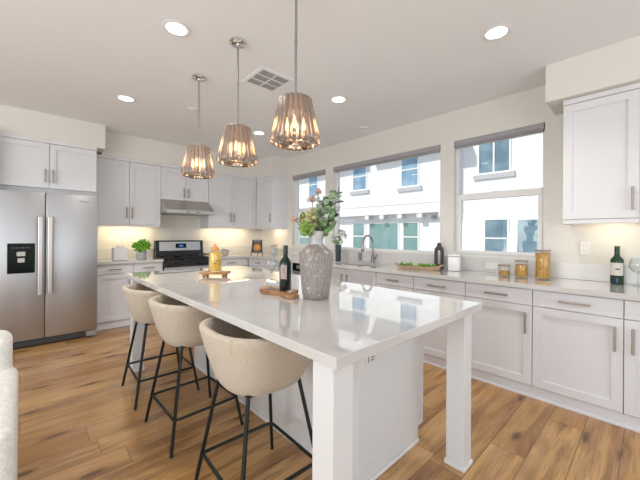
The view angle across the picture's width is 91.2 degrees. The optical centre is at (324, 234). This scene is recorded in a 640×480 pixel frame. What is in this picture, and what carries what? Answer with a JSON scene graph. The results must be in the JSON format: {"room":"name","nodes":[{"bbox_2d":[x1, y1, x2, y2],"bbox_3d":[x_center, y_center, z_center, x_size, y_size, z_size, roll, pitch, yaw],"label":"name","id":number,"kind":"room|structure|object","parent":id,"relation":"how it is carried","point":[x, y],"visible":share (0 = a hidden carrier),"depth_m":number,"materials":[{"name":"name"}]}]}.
{"room":"kitchen","nodes":[
{"label":"kitchen","id":0,"kind":"room"},
{"bbox_2d":[45,181,261,264],"bbox_3d":[-3.931,-0.093,4.092,7.143,2.721,0.150,0,0,-44],"label":"wall","id":1,"kind":"structure","parent":0,"point":[172,227],"depth_m":5.35,"materials":[{"name":"white paint"}]},
{"bbox_2d":[0,132,96,195],"bbox_3d":[-3.490,-0.823,3.965,0.925,0.636,0.632,0,0,-44],"label":"upper cabinet","id":2,"kind":"object","parent":1,"relation":"attached to","point":[25,161],"depth_m":3.74,"materials":[{"name":"white wood"}]},
{"bbox_2d":[0,104,104,153],"bbox_3d":[-4.604,-1.304,2.930,4.155,0.309,0.596,0,0,-44],"label":"soffit","id":3,"kind":"structure","parent":1,"relation":"attached to","point":[13,120],"depth_m":3.77,"materials":[{"name":"white paint"}]},
{"bbox_2d":[120,236,125,243],"bbox_3d":[-3.077,0.074,4.797,0.070,0.115,0.006,0,0,-44],"label":"wall outlet","id":4,"kind":"object","parent":1,"relation":"attached to","point":[122,238],"visible":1,"depth_m":4.79,"materials":[{"name":"white plastic"}]},
{"bbox_2d":[97,248,152,258],"bbox_3d":[-3.073,0.284,4.793,0.828,0.150,0.019,0,0,-44],"label":"backsplash","id":5,"kind":"structure","parent":1,"relation":"attached to","point":[101,253],"depth_m":4.68,"materials":[{"name":"tile"}]},
{"bbox_2d":[96,154,160,226],"bbox_3d":[-2.938,-0.616,4.672,0.842,0.986,0.370,0,0,-44],"label":"upper cabinet","id":6,"kind":"object","parent":1,"relation":"attached to","point":[128,191],"visible":0.87,"depth_m":4.55,"materials":[{"name":"white wood"}]},
{"bbox_2d":[161,164,207,202],"bbox_3d":[-2.359,-0.831,5.222,0.750,0.548,0.370,0,0,-44],"label":"upper cabinet","id":7,"kind":"object","parent":1,"relation":"attached to","point":[174,186],"visible":0.77,"depth_m":5.06,"materials":[{"name":"white wood"}]},
{"bbox_2d":[160,199,214,215],"bbox_3d":[-2.280,-0.442,5.136,0.748,0.226,0.607,0,0,-44],"label":"range hood","id":8,"kind":"object","parent":1,"relation":"attached to","point":[168,207],"visible":0.94,"depth_m":4.96,"materials":[{"name":"silver metal"}]},
{"bbox_2d":[101,131,287,180],"bbox_3d":[-1.995,-1.272,5.224,2.788,0.337,0.869,0,0,-44],"label":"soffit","id":9,"kind":"structure","parent":1,"relation":"attached to","point":[116,144],"depth_m":4.90,"materials":[{"name":"white paint"}]},
{"bbox_2d":[203,246,251,254],"bbox_3d":[-1.751,0.293,6.051,1.278,0.150,0.019,0,0,-44],"label":"backsplash","id":10,"kind":"structure","parent":1,"relation":"attached to","point":[232,249],"depth_m":6.04,"materials":[{"name":"tile"}]},
{"bbox_2d":[200,172,255,228],"bbox_3d":[-1.749,-0.608,5.803,0.933,0.986,0.370,0,0,-44],"label":"upper cabinet","id":11,"kind":"object","parent":1,"relation":"attached to","point":[230,196],"depth_m":5.67,"materials":[{"name":"white wood"}]},
{"bbox_2d":[0,0,639,159],"bbox_3d":[-0.827,-1.558,1.136,7.553,0.250,9.200,0,0,-44],"label":"ceiling","id":12,"kind":"structure","parent":0,"point":[396,63],"depth_m":2.51,"materials":[{"name":"white paint"}]},
{"bbox_2d":[115,94,135,102],"bbox_3d":[-2.091,-1.437,3.307,0.190,0.008,0.190,0,0,-44],"label":"recessed light","id":13,"kind":"object","parent":12,"relation":"in","point":[125,98],"visible":1,"depth_m":3.31,"materials":[{"name":"white"}]},
{"bbox_2d":[161,19,190,36],"bbox_3d":[-1.026,-1.430,2.176,0.190,0.008,0.190,0,0,-44],"label":"recessed light","id":14,"kind":"object","parent":12,"relation":"in","point":[176,28],"visible":1,"depth_m":2.17,"materials":[{"name":"white"}]},
{"bbox_2d":[181,73,214,178],"bbox_3d":[-1.139,-0.972,2.844,0.292,0.925,0.292,0,0,41],"label":"pendant light","id":15,"kind":"object","parent":12,"relation":"hanging from","point":[197,162],"visible":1,"depth_m":2.76,"materials":[{"name":"brown"}]},
{"bbox_2d":[216,36,256,167],"bbox_3d":[-0.641,-0.968,2.320,0.292,0.925,0.292,0,0,41],"label":"pendant light","id":16,"kind":"object","parent":12,"relation":"hanging from","point":[236,147],"visible":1,"depth_m":2.24,"materials":[{"name":"brown"}]},
{"bbox_2d":[252,131,265,134],"bbox_3d":[-0.916,-1.429,4.400,0.190,0.008,0.190,0,0,-44],"label":"recessed light","id":17,"kind":"object","parent":12,"relation":"in","point":[253,132],"visible":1,"depth_m":4.39,"materials":[{"name":"white"}]},
{"bbox_2d":[242,66,293,92],"bbox_3d":[-0.520,-1.426,2.900,0.344,0.010,0.344,0,0,-44],"label":"ceiling vent","id":18,"kind":"object","parent":12,"relation":"in","point":[264,78],"visible":1,"depth_m":2.89,"materials":[{"name":"white metal"}]},
{"bbox_2d":[270,0,319,150],"bbox_3d":[-0.166,-0.965,1.821,0.292,0.925,0.292,0,0,-44],"label":"pendant light","id":19,"kind":"object","parent":12,"relation":"hanging from","point":[294,127],"visible":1,"depth_m":1.73,"materials":[{"name":"glass"}]},
{"bbox_2d":[329,95,347,103],"bbox_3d":[0.150,-1.422,3.297,0.190,0.008,0.190,0,0,-44],"label":"recessed light","id":20,"kind":"object","parent":12,"relation":"in","point":[338,99],"visible":1,"depth_m":3.29,"materials":[{"name":"white"}]},
{"bbox_2d":[358,126,371,131],"bbox_3d":[0.547,-1.418,4.206,0.190,0.012,0.190,0,0,-44],"label":"ceiling sensor","id":21,"kind":"object","parent":12,"relation":"attached to","point":[365,128],"visible":1,"depth_m":4.20,"materials":[{"name":"white plastic"}]},
{"bbox_2d":[481,23,511,40],"bbox_3d":[1.207,-1.415,2.196,0.190,0.008,0.190,0,0,-44],"label":"recessed light","id":22,"kind":"object","parent":12,"relation":"in","point":[499,31],"visible":1,"depth_m":2.19,"materials":[{"name":"white"}]},
{"bbox_2d":[13,325,639,479],"bbox_3d":[-0.850,1.348,0.959,7.303,0.120,8.950,0,0,-44],"label":"floor","id":23,"kind":"structure","parent":0,"point":[77,420],"depth_m":2.06,"materials":[{"name":"brown wood"}]},
{"bbox_2d":[0,330,17,479],"bbox_3d":[-1.683,0.890,1.110,0.850,0.785,0.880,0,0,-44],"label":"armchair","id":24,"kind":"object","parent":23,"relation":"on","point":[8,373],"visible":1,"depth_m":1.25,"materials":[{"name":"white fabric"}]},
{"bbox_2d":[0,189,97,348],"bbox_3d":[-3.420,0.391,3.884,0.910,1.760,0.782,0,0,-44],"label":"refrigerator","id":25,"kind":"object","parent":23,"relation":"on","point":[48,242],"visible":0.98,"depth_m":3.62,"materials":[{"name":"grey metal"}]},
{"bbox_2d":[96,263,132,330],"bbox_3d":[-3.031,0.836,4.467,0.430,0.874,0.552,0,0,-44],"label":"base cabinet","id":26,"kind":"object","parent":23,"relation":"on","point":[113,311],"visible":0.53,"depth_m":4.28,"materials":[{"name":"white wood"}]},
{"bbox_2d":[97,257,163,264],"bbox_3d":[-2.891,0.380,4.601,0.828,0.038,0.549,0,0,-44],"label":"countertop","id":27,"kind":"structure","parent":26,"relation":"on","point":[148,259],"depth_m":4.44,"materials":[{"name":"white stone"}]},
{"bbox_2d":[112,244,127,260],"bbox_3d":[-2.882,0.242,4.423,0.110,0.235,0.180,0,0,41],"label":"canister","id":28,"kind":"object","parent":27,"relation":"on","point":[119,253],"visible":0.99,"depth_m":4.38,"materials":[{"name":"white ceramic"}]},
{"bbox_2d":[131,239,151,259],"bbox_3d":[-2.713,0.204,4.661,0.265,0.314,0.264,0,0,-44],"label":"potted plant","id":29,"kind":"object","parent":27,"relation":"on","point":[140,246],"visible":1,"depth_m":4.62,"materials":[{"name":"green plant"}]},
{"bbox_2d":[133,262,162,272],"bbox_3d":[-2.734,0.838,4.750,0.390,0.874,0.552,0,0,-44],"label":"base cabinet","id":30,"kind":"object","parent":23,"relation":"on","point":[153,266],"visible":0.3,"depth_m":4.57,"materials":[{"name":"white wood"}]},
{"bbox_2d":[121,283,199,409],"bbox_3d":[-1.389,0.850,2.632,0.510,0.871,0.547,0,0,-42],"label":"bar stool","id":31,"kind":"object","parent":23,"relation":"on","point":[136,295],"visible":0.51,"depth_m":2.42,"materials":[{"name":"beige fabric"}]},
{"bbox_2d":[154,240,208,270],"bbox_3d":[-2.274,0.671,5.111,0.756,1.155,0.606,0,0,-44],"label":"gas range","id":32,"kind":"object","parent":23,"relation":"on","point":[176,254],"visible":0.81,"depth_m":5.06,"materials":[{"name":"black metal"}]},
{"bbox_2d":[154,255,208,259],"bbox_3d":[-2.295,0.363,5.135,0.756,0.020,0.540,0,0,-44],"label":"cooktop","id":33,"kind":"object","parent":32,"relation":"in","point":[180,257],"depth_m":4.96,"materials":[{"name":"black"}]},
{"bbox_2d":[144,294,243,458],"bbox_3d":[-0.902,0.853,2.141,0.510,0.871,0.547,0,0,-45],"label":"bar stool","id":34,"kind":"object","parent":23,"relation":"on","point":[176,322],"visible":0.72,"depth_m":1.93,"materials":[{"name":"beige fabric"}]},
{"bbox_2d":[221,258,247,266],"bbox_3d":[-1.796,0.845,5.643,0.660,0.874,0.552,0,0,-44],"label":"base cabinet","id":35,"kind":"object","parent":23,"relation":"on","point":[232,261],"visible":0.24,"depth_m":5.53,"materials":[{"name":"white wood"}]},
{"bbox_2d":[194,317,312,479],"bbox_3d":[-0.334,0.857,1.552,0.510,0.871,0.547,0,0,-41],"label":"bar stool","id":36,"kind":"object","parent":23,"relation":"on","point":[249,365],"visible":0.77,"depth_m":1.36,"materials":[{"name":"beige fabric"}]},
{"bbox_2d":[248,258,269,269],"bbox_3d":[-0.937,0.850,5.649,0.645,0.874,0.680,0,0,-44],"label":"base cabinet","id":37,"kind":"object","parent":23,"relation":"on","point":[253,263],"visible":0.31,"depth_m":5.43,"materials":[{"name":"white wood"}]},
{"bbox_2d":[270,260,292,273],"bbox_3d":[-0.489,0.853,5.178,0.645,0.874,0.610,0,0,-44],"label":"base cabinet","id":38,"kind":"object","parent":23,"relation":"on","point":[273,264],"visible":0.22,"depth_m":5.08,"materials":[{"name":"white wood"}]},
{"bbox_2d":[293,263,299,274],"bbox_3d":[-0.067,0.857,4.734,0.584,0.872,0.599,0,0,-44],"label":"dishwasher","id":39,"kind":"object","parent":23,"relation":"on","point":[296,266],"visible":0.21,"depth_m":4.68,"materials":[{"name":"black plastic"}]},
{"bbox_2d":[129,279,472,479],"bbox_3d":[-0.485,0.853,2.407,1.195,0.874,2.738,0,0,-44],"label":"kitchen island","id":40,"kind":"object","parent":23,"relation":"on","point":[366,414],"visible":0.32,"depth_m":1.74,"materials":[{"name":"white wood"}]},
{"bbox_2d":[125,266,481,369],"bbox_3d":[-0.507,0.395,2.398,1.186,0.038,2.827,0,0,-44],"label":"island countertop","id":41,"kind":"structure","parent":40,"relation":"on","point":[356,322],"depth_m":1.60,"materials":[{"name":"white stone"}]},
{"bbox_2d":[199,271,230,276],"bbox_3d":[-0.980,0.350,2.816,0.244,0.044,0.130,0,0,0],"label":"wooden riser","id":42,"kind":"object","parent":41,"relation":"on","point":[203,273],"visible":1,"depth_m":2.75,"materials":[{"name":"brown wood"}]},
{"bbox_2d":[209,244,221,271],"bbox_3d":[-0.979,0.202,2.816,0.114,0.250,0.114,0,0,-44],"label":"bottle","id":43,"kind":"object","parent":42,"relation":"on","point":[215,256],"visible":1,"depth_m":2.78,"materials":[{"name":"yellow glass"}]},
{"bbox_2d":[259,286,298,298],"bbox_3d":[-0.300,0.365,2.008,0.146,0.022,0.409,0,0,-37],"label":"cutting board","id":44,"kind":"object","parent":41,"relation":"on","point":[288,295],"visible":0.88,"depth_m":1.96,"materials":[{"name":"brown wood"}]},
{"bbox_2d":[265,255,277,289],"bbox_3d":[-0.348,0.241,2.065,0.086,0.225,0.086,0,0,-44],"label":"wine glass","id":45,"kind":"object","parent":44,"relation":"on","point":[270,288],"visible":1,"depth_m":2.06,"materials":[{"name":"clear glass"}]},
{"bbox_2d":[279,245,290,290],"bbox_3d":[-0.249,0.210,2.011,0.076,0.288,0.075,0,0,-44],"label":"wine bottle","id":46,"kind":"object","parent":44,"relation":"on","point":[285,262],"visible":0.99,"depth_m":1.98,"materials":[{"name":"black"}]},
{"bbox_2d":[299,231,332,299],"bbox_3d":[-0.049,0.177,1.896,0.207,0.402,0.207,0,0,-44],"label":"vase","id":47,"kind":"object","parent":41,"relation":"on","point":[315,260],"visible":0.98,"depth_m":1.82,"materials":[{"name":"grey ceramic"}]},
{"bbox_2d":[291,188,344,238],"bbox_3d":[-0.029,-0.109,1.897,0.272,0.354,0.225,0,0,-44],"label":"flower bouquet","id":48,"kind":"object","parent":47,"relation":"in","point":[315,217],"visible":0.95,"depth_m":1.88,"materials":[{"name":"green plant"}]},
{"bbox_2d":[365,354,375,367],"bbox_3d":[0.243,0.648,1.636,0.090,0.070,0.006,0,0,-44],"label":"outlet","id":49,"kind":"object","parent":40,"relation":"attached to","point":[370,362],"depth_m":1.63,"materials":[{"name":"grey plastic"}]},
{"bbox_2d":[331,265,376,286],"bbox_3d":[0.474,0.860,4.165,0.645,0.874,0.955,0,0,-44],"label":"base cabinet","id":50,"kind":"object","parent":23,"relation":"on","point":[362,277],"visible":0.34,"depth_m":3.87,"materials":[{"name":"white wood"}]},
{"bbox_2d":[376,272,413,291],"bbox_3d":[0.969,0.863,3.645,0.645,0.874,0.479,0,0,-44],"label":"base cabinet","id":51,"kind":"object","parent":23,"relation":"on","point":[384,280],"visible":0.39,"depth_m":3.43,"materials":[{"name":"white wood"}]},
{"bbox_2d":[413,276,465,369],"bbox_3d":[1.319,0.865,3.278,0.645,0.874,0.535,0,0,-44],"label":"base cabinet","id":52,"kind":"object","parent":23,"relation":"on","point":[435,341],"visible":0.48,"depth_m":3.08,"materials":[{"name":"white wood"}]},
{"bbox_2d":[465,282,532,397],"bbox_3d":[1.685,0.868,2.892,0.645,0.874,0.529,0,0,-44],"label":"base cabinet","id":53,"kind":"object","parent":23,"relation":"on","point":[502,330],"visible":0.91,"depth_m":2.66,"materials":[{"name":"white wood"}]},
{"bbox_2d":[532,289,623,427],"bbox_3d":[2.050,0.870,2.509,0.645,0.874,0.528,0,0,-44],"label":"base cabinet","id":54,"kind":"object","parent":23,"relation":"on","point":[578,367],"visible":0.96,"depth_m":2.29,"materials":[{"name":"white wood"}]},
{"bbox_2d":[206,253,639,300],"bbox_3d":[0.309,0.401,3.884,1.278,0.038,5.999,0,0,-44],"label":"countertop","id":55,"kind":"structure","parent":54,"relation":"on","point":[573,286],"depth_m":2.77,"materials":[{"name":"white stone"}]},
{"bbox_2d":[221,250,228,255],"bbox_3d":[-1.768,0.317,5.593,0.156,0.100,0.156,0,0,-44],"label":"bowl","id":56,"kind":"object","parent":55,"relation":"on","point":[224,252],"visible":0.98,"depth_m":5.54,"materials":[{"name":"white ceramic"}]},
{"bbox_2d":[251,240,262,255],"bbox_3d":[-1.201,0.233,5.623,0.214,0.279,0.158,0,0,-6],"label":"easel","id":57,"kind":"object","parent":55,"relation":"on","point":[261,240],"visible":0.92,"depth_m":5.58,"materials":[{"name":"black wood"}]},
{"bbox_2d":[252,240,261,251],"bbox_3d":[-1.199,0.193,5.602,0.176,0.215,0.066,0,0,-6],"label":"picture card","id":58,"kind":"object","parent":57,"relation":"on","point":[257,247],"visible":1,"depth_m":5.59,"materials":[{"name":"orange paper"}]},
{"bbox_2d":[270,244,277,255],"bbox_3d":[-0.913,0.269,5.703,0.128,0.207,0.128,0,0,-44],"label":"glass jar","id":59,"kind":"object","parent":55,"relation":"on","point":[273,251],"visible":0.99,"depth_m":5.66,"materials":[{"name":"white"}]},
{"bbox_2d":[335,245,340,260],"bbox_3d":[0.206,0.262,4.614,0.090,0.235,0.090,0,0,-44],"label":"vase","id":60,"kind":"object","parent":55,"relation":"on","point":[337,247],"visible":1,"depth_m":4.58,"materials":[{"name":"black ceramic"}]},
{"bbox_2d":[330,229,346,244],"bbox_3d":[0.224,0.046,4.614,0.321,0.270,0.194,0,0,32],"label":"bunch","id":61,"kind":"object","parent":60,"relation":"in","point":[343,233],"visible":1,"depth_m":4.59,"materials":[{"name":"green"}]},
{"bbox_2d":[361,235,376,262],"bbox_3d":[0.609,0.189,4.215,0.262,0.388,0.108,0,0,-44],"label":"kitchen faucet","id":62,"kind":"object","parent":55,"relation":"on","point":[362,245],"visible":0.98,"depth_m":4.28,"materials":[{"name":"silver metal"}]},
{"bbox_2d":[394,262,443,270],"bbox_3d":[1.047,0.352,3.508,0.550,0.066,0.136,0,0,32],"label":"wooden tray","id":63,"kind":"object","parent":55,"relation":"on","point":[413,267],"visible":0.91,"depth_m":3.46,"materials":[{"name":"brown wood"}]},
{"bbox_2d":[400,262,435,266],"bbox_3d":[1.042,0.330,3.510,0.404,0.044,0.093,0,0,32],"label":"moss","id":64,"kind":"object","parent":63,"relation":"in","point":[401,263],"visible":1,"depth_m":3.47,"materials":[{"name":"green plant"}]},
{"bbox_2d":[434,243,443,268],"bbox_3d":[1.312,0.238,3.582,0.104,0.298,0.044,0,0,22],"label":"bottle","id":65,"kind":"object","parent":55,"relation":"on","point":[438,247],"visible":0.95,"depth_m":3.56,"materials":[{"name":"brown metal"}]},
{"bbox_2d":[448,252,461,270],"bbox_3d":[1.413,0.287,3.402,0.124,0.202,0.124,0,0,32],"label":"canister","id":66,"kind":"object","parent":55,"relation":"on","point":[454,260],"visible":1,"depth_m":3.36,"materials":[{"name":"white ceramic"}]},
{"bbox_2d":[498,264,510,276],"bbox_3d":[1.704,0.336,2.968,0.102,0.108,0.102,0,0,-44],"label":"pasta jar","id":67,"kind":"object","parent":55,"relation":"on","point":[504,273],"visible":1,"depth_m":2.94,"materials":[{"name":"clear glass"}]},
{"bbox_2d":[515,260,527,277],"bbox_3d":[1.803,0.311,2.869,0.106,0.158,0.106,0,0,-44],"label":"pasta jar","id":68,"kind":"object","parent":55,"relation":"on","point":[520,269],"visible":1,"depth_m":2.84,"materials":[{"name":"clear glass"}]},
{"bbox_2d":[535,250,550,279],"bbox_3d":[1.937,0.262,2.779,0.118,0.258,0.118,0,0,-44],"label":"pasta jar","id":69,"kind":"object","parent":55,"relation":"on","point":[543,271],"visible":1,"depth_m":2.74,"materials":[{"name":"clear glass"}]},
{"bbox_2d":[610,246,623,284],"bbox_3d":[2.345,0.241,2.512,0.086,0.305,0.084,0,0,-44],"label":"wine bottle","id":70,"kind":"object","parent":55,"relation":"on","point":[616,262],"visible":1,"depth_m":2.49,"materials":[{"name":"green glass"}]},
{"bbox_2d":[623,299,639,432],"bbox_3d":[2.414,0.872,2.126,0.645,0.874,0.528,0,0,-44],"label":"base cabinet","id":71,"kind":"object","parent":23,"relation":"on","point":[631,416],"visible":0.99,"depth_m":2.09,"materials":[{"name":"white wood"}]},
{"bbox_2d":[262,85,639,265],"bbox_3d":[1.747,-0.056,3.421,0.160,2.721,8.950,0,0,-44],"label":"wall","id":72,"kind":"structure","parent":0,"point":[528,107],"depth_m":3.41,"materials":[{"name":"white paint"}]},
{"bbox_2d":[256,174,286,228],"bbox_3d":[-1.009,-0.603,5.931,0.375,0.986,0.529,0,0,-44],"label":"upper cabinet","id":73,"kind":"object","parent":72,"relation":"attached to","point":[271,196],"visible":1,"depth_m":5.78,"materials":[{"name":"white wood"}]},
{"bbox_2d":[292,180,324,246],"bbox_3d":[-0.239,-0.432,5.489,0.130,1.297,0.877,0,0,-44],"label":"window","id":74,"kind":"structure","parent":72,"relation":"in","point":[297,210],"depth_m":5.77,"materials":[{"name":"white"}]},
{"bbox_2d":[293,169,325,180],"bbox_3d":[-0.264,-1.035,5.461,0.062,0.086,0.865,0,0,-44],"label":"roller shade","id":75,"kind":"object","parent":72,"relation":"attached to","point":[320,172],"visible":0.87,"depth_m":5.41,"materials":[{"name":"grey fabric"}]},
{"bbox_2d":[333,172,439,253],"bbox_3d":[0.800,-0.425,4.397,0.130,1.297,1.787,0,0,-44],"label":"window","id":76,"kind":"structure","parent":72,"relation":"in","point":[337,226],"depth_m":4.83,"materials":[{"name":"white"}]},
{"bbox_2d":[333,145,439,172],"bbox_3d":[0.774,-1.028,4.369,0.062,0.086,1.775,0,0,-44],"label":"roller shade","id":77,"kind":"object","parent":72,"relation":"attached to","point":[433,149],"visible":0.89,"depth_m":4.22,"materials":[{"name":"grey fabric"}]},
{"bbox_2d":[262,246,639,284],"bbox_3d":[0.773,0.309,4.311,0.019,0.150,5.979,0,0,-44],"label":"backsplash","id":78,"kind":"structure","parent":72,"relation":"attached to","point":[566,270],"depth_m":3.22,"materials":[{"name":"stone"}]},
{"bbox_2d":[358,252,361,260],"bbox_3d":[0.522,0.312,4.556,0.006,0.115,0.070,0,0,-44],"label":"wall outlet","id":79,"kind":"object","parent":78,"relation":"attached to","point":[359,253],"visible":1,"depth_m":4.56,"materials":[{"name":"grey plastic"}]},
{"bbox_2d":[486,262,497,268],"bbox_3d":[1.745,0.320,3.270,0.006,0.070,0.115,0,0,-44],"label":"wall outlet","id":80,"kind":"object","parent":78,"relation":"attached to","point":[489,265],"visible":1,"depth_m":3.27,"materials":[{"name":"white plastic"}]},
{"bbox_2d":[456,130,544,258],"bbox_3d":[1.827,-0.418,3.318,0.130,1.297,0.868,0,0,-44],"label":"window","id":81,"kind":"structure","parent":72,"relation":"in","point":[540,192],"depth_m":3.29,"materials":[{"name":"white"}]},
{"bbox_2d":[454,123,544,148],"bbox_3d":[1.801,-1.022,3.289,0.062,0.086,0.856,0,0,-44],"label":"roller shade","id":82,"kind":"object","parent":81,"relation":"attached to","point":[536,128],"visible":0.93,"depth_m":3.23,"materials":[{"name":"grey fabric"}]},
{"bbox_2d":[580,242,589,254],"bbox_3d":[2.278,0.116,2.740,0.006,0.115,0.070,0,0,-44],"label":"wall outlet","id":83,"kind":"object","parent":72,"relation":"attached to","point":[584,246],"visible":1,"depth_m":2.74,"materials":[{"name":"white plastic"}]},
{"bbox_2d":[545,36,639,114],"bbox_3d":[3.247,-1.253,1.446,0.399,0.306,3.631,0,0,-44],"label":"soffit","id":84,"kind":"structure","parent":72,"relation":"attached to","point":[615,65],"depth_m":2.40,"materials":[{"name":"white paint"}]},
{"bbox_2d":[563,82,639,224],"bbox_3d":[2.229,-0.596,2.526,0.375,1.015,0.447,0,0,-44],"label":"upper cabinet","id":85,"kind":"object","parent":72,"relation":"attached to","point":[601,130],"visible":1,"depth_m":2.41,"materials":[{"name":"white wood"}]},
{"label":"outside","id":86,"kind":"structure","parent":0,"visible":0},
{"bbox_3d":[1.652,1.465,9.861,44.000,0.079,40.000,0,0,-44],"label":"ground","id":87,"kind":"structure","parent":86,"visible":0},
{"bbox_2d":[299,133,542,252],"bbox_3d":[4.917,-2.724,14.321,5.960,8.300,30.000,0,0,-44],"label":"neighboring building","id":88,"kind":"structure","parent":87,"relation":"on","point":[396,203],"depth_m":11.84,"materials":[{"name":"white paint"}]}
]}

